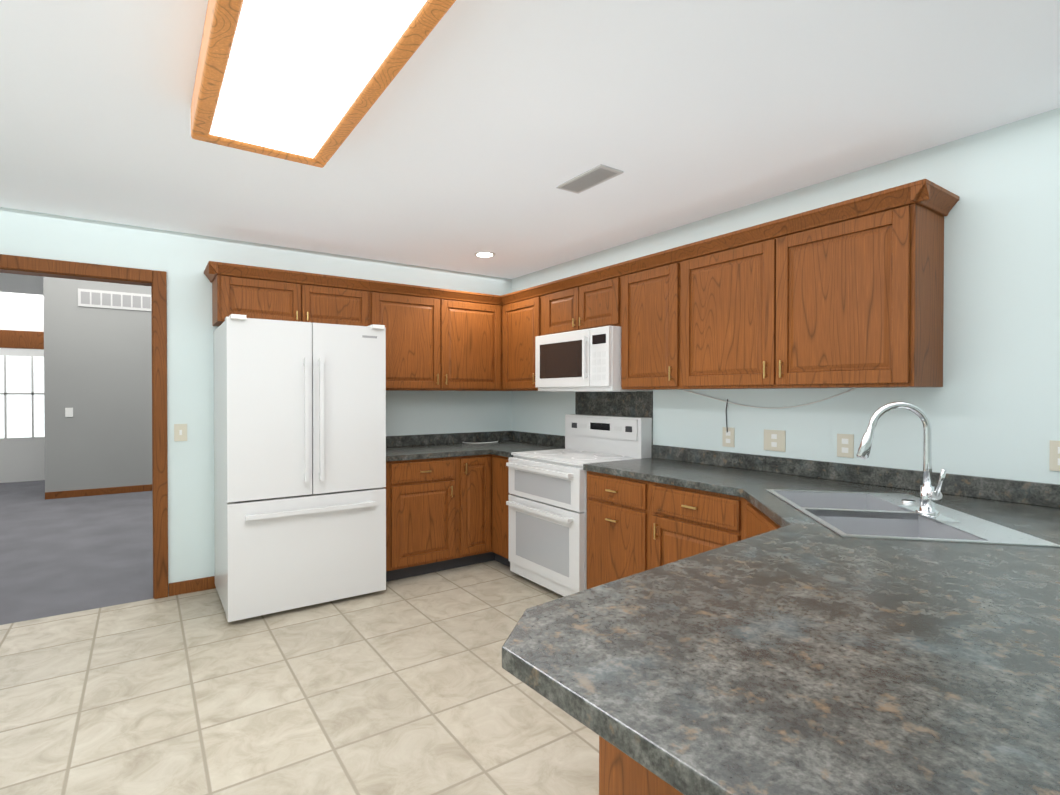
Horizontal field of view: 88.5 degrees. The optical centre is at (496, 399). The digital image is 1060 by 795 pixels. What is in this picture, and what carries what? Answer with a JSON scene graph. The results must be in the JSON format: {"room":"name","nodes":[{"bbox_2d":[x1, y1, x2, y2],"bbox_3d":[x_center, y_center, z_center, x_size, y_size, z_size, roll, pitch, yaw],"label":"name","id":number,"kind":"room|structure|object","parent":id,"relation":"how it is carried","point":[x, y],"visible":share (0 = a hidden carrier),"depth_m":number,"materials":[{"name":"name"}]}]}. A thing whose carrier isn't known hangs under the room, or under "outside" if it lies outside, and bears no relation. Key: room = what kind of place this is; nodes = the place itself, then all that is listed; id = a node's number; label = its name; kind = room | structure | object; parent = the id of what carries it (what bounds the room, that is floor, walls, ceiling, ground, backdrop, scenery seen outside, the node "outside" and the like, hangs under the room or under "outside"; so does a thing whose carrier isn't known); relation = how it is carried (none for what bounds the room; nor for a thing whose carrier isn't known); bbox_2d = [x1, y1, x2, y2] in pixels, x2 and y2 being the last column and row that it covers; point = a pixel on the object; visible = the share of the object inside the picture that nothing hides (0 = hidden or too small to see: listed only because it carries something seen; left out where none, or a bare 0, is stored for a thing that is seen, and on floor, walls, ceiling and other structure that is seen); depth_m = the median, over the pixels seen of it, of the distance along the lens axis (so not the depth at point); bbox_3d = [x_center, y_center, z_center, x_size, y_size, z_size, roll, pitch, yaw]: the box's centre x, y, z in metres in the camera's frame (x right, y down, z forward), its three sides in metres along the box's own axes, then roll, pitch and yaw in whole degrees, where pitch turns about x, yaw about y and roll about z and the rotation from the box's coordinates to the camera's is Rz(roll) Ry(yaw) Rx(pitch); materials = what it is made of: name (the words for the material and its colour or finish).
{"room":"kitchen","nodes":[
{"label":"kitchen","id":0,"kind":"room"},
{"bbox_2d":[0,273,43,331],"bbox_3d":[-6.105,-0.391,9.240,9.000,3.300,0.120,0,1,-33],"label":"wall","id":1,"kind":"structure","parent":0,"point":[21,303],"depth_m":8.36,"materials":[{"name":"paint"}]},
{"bbox_2d":[0,330,44,482],"bbox_3d":[-7.338,0.108,8.343,1.310,2.320,0.038,0,1,-33],"label":"window","id":2,"kind":"structure","parent":1,"relation":"in","point":[22,445],"depth_m":8.35,"materials":[{"name":"white plastic"}]},
{"bbox_2d":[0,480,153,624],"bbox_3d":[-4.248,1.335,6.407,9.000,0.100,6.920,0,1,-33],"label":"floor carpet","id":3,"kind":"object","parent":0,"point":[59,556],"visible":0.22,"depth_m":4.64,"materials":[{"name":"grey carpet"}]},
{"bbox_2d":[43,277,151,491],"bbox_3d":[-3.515,-0.384,8.481,5.490,3.300,0.120,0,1,-33],"label":"wall","id":4,"kind":"structure","parent":0,"point":[98,370],"depth_m":7.22,"materials":[{"name":"paint"}]},
{"bbox_2d":[65,408,72,416],"bbox_3d":[-5.570,0.169,7.069,0.080,0.120,0.007,0,1,-33],"label":"switch plate","id":5,"kind":"object","parent":4,"relation":"attached to","point":[68,412],"visible":1,"depth_m":7.07,"materials":[{"name":"white plastic"}]},
{"bbox_2d":[45,484,151,499],"bbox_3d":[-3.479,1.222,8.438,5.489,0.090,0.013,0,1,-33],"label":"baseboard","id":6,"kind":"structure","parent":4,"relation":"attached to","point":[138,488],"depth_m":7.23,"materials":[{"name":"brown wood"}]},
{"bbox_2d":[78,288,150,310],"bbox_3d":[-5.128,-1.338,7.340,0.850,0.230,0.012,0,1,-33],"label":"air vent","id":7,"kind":"object","parent":4,"relation":"in","point":[110,299],"visible":0.96,"depth_m":7.31,"materials":[{"name":"grey metal"}]},
{"bbox_2d":[0,207,511,595],"bbox_3d":[-1.855,-0.342,3.893,4.920,3.300,0.120,0,1,-33],"label":"wall","id":8,"kind":"structure","parent":0,"point":[182,260],"depth_m":3.70,"materials":[{"name":"paint"}]},
{"bbox_2d":[0,254,167,598],"bbox_3d":[-2.695,0.236,3.351,1.127,2.154,0.164,0,1,-33],"label":"door frame","id":9,"kind":"structure","parent":8,"relation":"attached to","point":[155,280],"depth_m":3.56,"materials":[{"name":"brown wood"}]},
{"bbox_2d":[174,424,186,440],"bbox_3d":[-2.123,0.223,3.645,0.075,0.115,0.009,0,1,-33],"label":"switch plate","id":10,"kind":"object","parent":8,"relation":"attached to","point":[180,430],"depth_m":3.64,"materials":[{"name":"beige plastic"}]},
{"bbox_2d":[169,576,215,595],"bbox_3d":[-2.064,1.268,3.690,0.287,0.085,0.013,0,1,-33],"label":"baseboard","id":11,"kind":"structure","parent":8,"relation":"attached to","point":[190,586],"depth_m":3.68,"materials":[{"name":"brown wood"}]},
{"bbox_2d":[208,262,371,325],"bbox_3d":[-1.452,-0.692,3.884,1.010,0.370,0.322,0,1,-33],"label":"upper cabinet","id":12,"kind":"object","parent":8,"relation":"attached to","point":[255,292],"depth_m":3.71,"materials":[{"name":"brown wood"}]},
{"bbox_2d":[372,280,431,390],"bbox_3d":[-0.756,-0.476,4.340,0.653,0.810,0.322,0,1,-33],"label":"upper cabinet","id":13,"kind":"object","parent":8,"relation":"attached to","point":[405,311],"depth_m":4.19,"materials":[{"name":"brown wood"}]},
{"bbox_2d":[386,431,509,446],"bbox_3d":[-0.492,0.343,4.701,1.478,0.088,0.019,0,1,-33],"label":"backsplash","id":14,"kind":"structure","parent":8,"relation":"attached to","point":[471,437],"depth_m":4.73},
{"bbox_2d":[432,287,499,390],"bbox_3d":[-0.290,-0.478,4.603,0.669,0.810,0.390,0,1,-33],"label":"upper cabinet","id":15,"kind":"object","parent":8,"relation":"attached to","point":[465,325],"depth_m":4.47,"materials":[{"name":"brown wood"}]},
{"bbox_2d":[0,560,598,794],"bbox_3d":[0.013,1.384,1.043,4.920,0.100,6.720,0,1,-33],"label":"floor","id":16,"kind":"structure","parent":0,"point":[408,686],"depth_m":2.38,"materials":[{"name":"beige tile"}]},
{"bbox_2d":[213,314,385,621],"bbox_3d":[-1.333,0.409,3.667,0.960,1.802,0.780,0,1,-33],"label":"refrigerator","id":17,"kind":"object","parent":16,"relation":"on","point":[299,463],"visible":1,"depth_m":3.35,"materials":[{"name":"white metal"}]},
{"bbox_2d":[382,463,461,581],"bbox_3d":[-0.705,0.867,4.204,0.574,0.876,0.627,0,1,-33],"label":"base cabinet","id":18,"kind":"object","parent":16,"relation":"on","point":[447,498],"depth_m":3.95,"materials":[{"name":"brown wood"}]},
{"bbox_2d":[386,439,564,466],"bbox_3d":[-0.243,0.409,4.336,1.496,0.038,0.904,0,1,-33],"label":"countertop","id":19,"kind":"structure","parent":18,"relation":"on","point":[497,448],"depth_m":4.18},
{"bbox_2d":[462,459,485,566],"bbox_3d":[-0.340,0.865,4.442,0.296,0.876,0.627,0,1,-33],"label":"base cabinet","id":20,"kind":"object","parent":16,"relation":"on","point":[474,472],"depth_m":4.18,"materials":[{"name":"brown wood"}]},
{"bbox_2d":[486,455,512,566],"bbox_3d":[0.266,0.866,4.309,0.677,0.876,0.297,0,1,-33],"label":"base cabinet","id":21,"kind":"object","parent":16,"relation":"on","point":[497,472],"depth_m":4.21,"materials":[{"name":"brown wood"}]},
{"bbox_2d":[506,414,651,596],"bbox_3d":[0.547,0.716,3.839,0.700,1.185,0.786,0,1,-33],"label":"range","id":22,"kind":"object","parent":16,"relation":"on","point":[547,502],"visible":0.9,"depth_m":3.68,"materials":[{"name":"white metal"}]},
{"bbox_2d":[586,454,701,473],"bbox_3d":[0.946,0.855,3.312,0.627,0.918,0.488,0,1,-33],"label":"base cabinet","id":23,"kind":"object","parent":16,"relation":"on","point":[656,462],"depth_m":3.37,"materials":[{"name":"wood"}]},
{"bbox_2d":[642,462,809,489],"bbox_3d":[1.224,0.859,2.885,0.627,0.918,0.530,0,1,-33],"label":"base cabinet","id":24,"kind":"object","parent":16,"relation":"on","point":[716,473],"depth_m":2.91,"materials":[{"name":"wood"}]},
{"bbox_2d":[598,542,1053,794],"bbox_3d":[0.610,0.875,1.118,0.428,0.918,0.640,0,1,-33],"label":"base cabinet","id":25,"kind":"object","parent":16,"relation":"on","point":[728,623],"depth_m":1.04,"materials":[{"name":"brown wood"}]},
{"bbox_2d":[502,464,1059,794],"bbox_3d":[0.774,0.429,1.947,2.400,0.041,2.616,0,1,-33],"label":"countertop","id":26,"kind":"structure","parent":25,"relation":"on","point":[689,705],"depth_m":0.83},
{"bbox_2d":[856,402,960,522],"bbox_3d":[1.530,0.208,1.955,0.374,0.400,0.279,0,1,-33],"label":"faucet","id":27,"kind":"object","parent":26,"relation":"on","point":[926,509],"depth_m":1.92,"materials":[{"name":"silver metal"}]},
{"bbox_2d":[766,489,1059,546],"bbox_3d":[1.399,0.506,1.982,0.976,0.198,0.976,0,1,-33],"label":"sink","id":28,"kind":"object","parent":26,"relation":"in","point":[870,516],"depth_m":1.95,"materials":[{"name":"silver metal"}]},
{"bbox_2d":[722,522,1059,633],"bbox_3d":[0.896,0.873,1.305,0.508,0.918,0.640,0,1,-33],"label":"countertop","id":29,"kind":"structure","parent":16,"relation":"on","point":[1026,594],"depth_m":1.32,"materials":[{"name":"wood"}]},
{"bbox_2d":[0,0,1059,278],"bbox_3d":[0.013,-1.146,1.020,4.920,0.100,6.720,0,1,-33],"label":"ceiling","id":30,"kind":"structure","parent":0,"point":[486,124],"depth_m":2.13,"materials":[{"name":"paint"}]},
{"bbox_2d":[191,0,455,167],"bbox_3d":[-0.581,-1.036,1.616,0.493,0.130,1.325,0,1,-33],"label":"ceiling light","id":31,"kind":"object","parent":30,"relation":"attached to","point":[220,24],"visible":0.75,"depth_m":1.63,"materials":[{"name":"brown wood"}]},
{"bbox_2d":[210,0,426,157],"bbox_3d":[-0.581,-0.992,1.617,0.377,0.018,1.209,0,1,-33],"label":"diffuser","id":32,"kind":"object","parent":31,"relation":"attached to","point":[298,75],"visible":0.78,"depth_m":1.59,"materials":[{"name":"white plastic"}]},
{"bbox_2d":[474,251,495,257],"bbox_3d":[-0.093,-1.121,4.205,0.170,0.007,0.170,0,1,-33],"label":"recessed light","id":33,"kind":"object","parent":30,"relation":"in","point":[485,254],"visible":0.96,"depth_m":4.19,"materials":[{"name":"white plastic"}]},
{"bbox_2d":[556,164,623,193],"bbox_3d":[0.464,-1.106,2.740,0.150,0.009,0.330,0,1,-33],"label":"ceiling vent","id":34,"kind":"object","parent":30,"relation":"in","point":[592,177],"visible":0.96,"depth_m":2.72,"materials":[{"name":"grey metal"}]},
{"bbox_2d":[511,108,1059,484],"bbox_3d":[2.023,0.107,2.342,0.120,2.430,6.720,0,1,-33],"label":"wall","id":35,"kind":"structure","parent":0,"point":[990,408],"depth_m":2.31,"materials":[{"name":"paint"}]},
{"bbox_2d":[500,284,543,390],"bbox_3d":[0.304,-0.477,4.502,0.389,0.810,0.604,0,1,-33],"label":"upper cabinet","id":36,"kind":"object","parent":35,"relation":"attached to","point":[522,311],"depth_m":4.44,"materials":[{"name":"brown wood"}]},
{"bbox_2d":[510,431,564,446],"bbox_3d":[0.376,0.342,4.739,0.018,0.088,0.904,0,1,-33],"label":"backsplash","id":37,"kind":"structure","parent":35,"relation":"attached to","point":[523,437],"depth_m":4.76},
{"bbox_2d":[544,276,571,334],"bbox_3d":[0.619,-0.680,4.078,0.322,0.397,0.449,0,1,-33],"label":"upper cabinet","id":38,"kind":"object","parent":35,"relation":"attached to","point":[558,293],"depth_m":4.03,"materials":[{"name":"brown wood"}]},
{"bbox_2d":[572,263,619,330],"bbox_3d":[0.806,-0.677,3.791,0.322,0.397,0.448,0,1,-33],"label":"upper cabinet","id":39,"kind":"object","parent":35,"relation":"attached to","point":[595,293],"depth_m":3.69,"materials":[{"name":"brown wood"}]},
{"bbox_2d":[535,326,652,391],"bbox_3d":[0.660,-0.266,3.904,0.448,0.422,0.784,0,1,-33],"label":"microwave","id":40,"kind":"object","parent":39,"relation":"attached to","point":[586,360],"visible":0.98,"depth_m":3.70,"materials":[{"name":"white"}]},
{"bbox_2d":[575,391,652,444],"bbox_3d":[0.847,0.159,4.029,0.007,0.435,0.784,0,1,-33],"label":"backsplash panel","id":41,"kind":"object","parent":35,"relation":"attached to","point":[634,404],"visible":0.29,"depth_m":3.98,"materials":[{"name":"laminate"}]},
{"bbox_2d":[620,251,663,389],"bbox_3d":[1.074,-0.467,3.382,0.322,0.810,0.535,0,1,-33],"label":"upper cabinet","id":42,"kind":"object","parent":35,"relation":"attached to","point":[641,278],"depth_m":3.36,"materials":[{"name":"brown wood"}]},
{"bbox_2d":[683,388,853,431],"bbox_3d":[1.465,0.069,3.064,0.010,0.253,1.002,0,1,-33],"label":"cord","id":43,"kind":"object","parent":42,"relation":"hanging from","point":[765,407],"visible":1,"depth_m":3.05,"materials":[{"name":"black plastic"}]},
{"bbox_2d":[664,224,759,389],"bbox_3d":[1.335,-0.464,2.981,0.322,0.810,0.699,0,1,-33],"label":"upper cabinet","id":44,"kind":"object","parent":35,"relation":"attached to","point":[712,285],"depth_m":2.94,"materials":[{"name":"brown wood"}]},
{"bbox_2d":[722,427,734,446],"bbox_3d":[1.374,0.224,3.221,0.008,0.115,0.075,0,1,-33],"label":"electrical outlet plate","id":45,"kind":"object","parent":35,"relation":"attached to","point":[728,439],"depth_m":3.22,"materials":[{"name":"beige plastic"}]},
{"bbox_2d":[764,429,785,451],"bbox_3d":[1.527,0.227,2.987,0.008,0.115,0.120,0,1,-33],"label":"electrical outlet plate","id":46,"kind":"object","parent":35,"relation":"attached to","point":[774,440],"depth_m":2.98,"materials":[{"name":"beige plastic"}]},
{"bbox_2d":[837,434,853,457],"bbox_3d":[1.724,0.229,2.685,0.008,0.115,0.075,0,1,-33],"label":"electrical outlet plate","id":47,"kind":"object","parent":35,"relation":"attached to","point":[845,442],"depth_m":2.68,"materials":[{"name":"beige plastic"}]},
{"bbox_2d":[756,180,951,388],"bbox_3d":[1.630,-0.459,2.529,0.322,0.810,0.629,0,1,-33],"label":"upper cabinet","id":48,"kind":"object","parent":35,"relation":"attached to","point":[849,293],"depth_m":2.35,"materials":[{"name":"brown wood"}]},
{"bbox_2d":[651,446,1059,505],"bbox_3d":[1.772,0.362,2.597,0.019,0.087,2.616,0,1,-33],"label":"backsplash","id":49,"kind":"structure","parent":35,"relation":"attached to","point":[1006,490],"depth_m":2.49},
{"bbox_2d":[1049,440,1059,470],"bbox_3d":[2.139,0.215,2.048,0.008,0.115,0.075,0,1,-33],"label":"electrical outlet plate","id":50,"kind":"object","parent":35,"relation":"attached to","point":[1054,459],"depth_m":2.07,"materials":[{"name":"beige plastic"}]}
]}

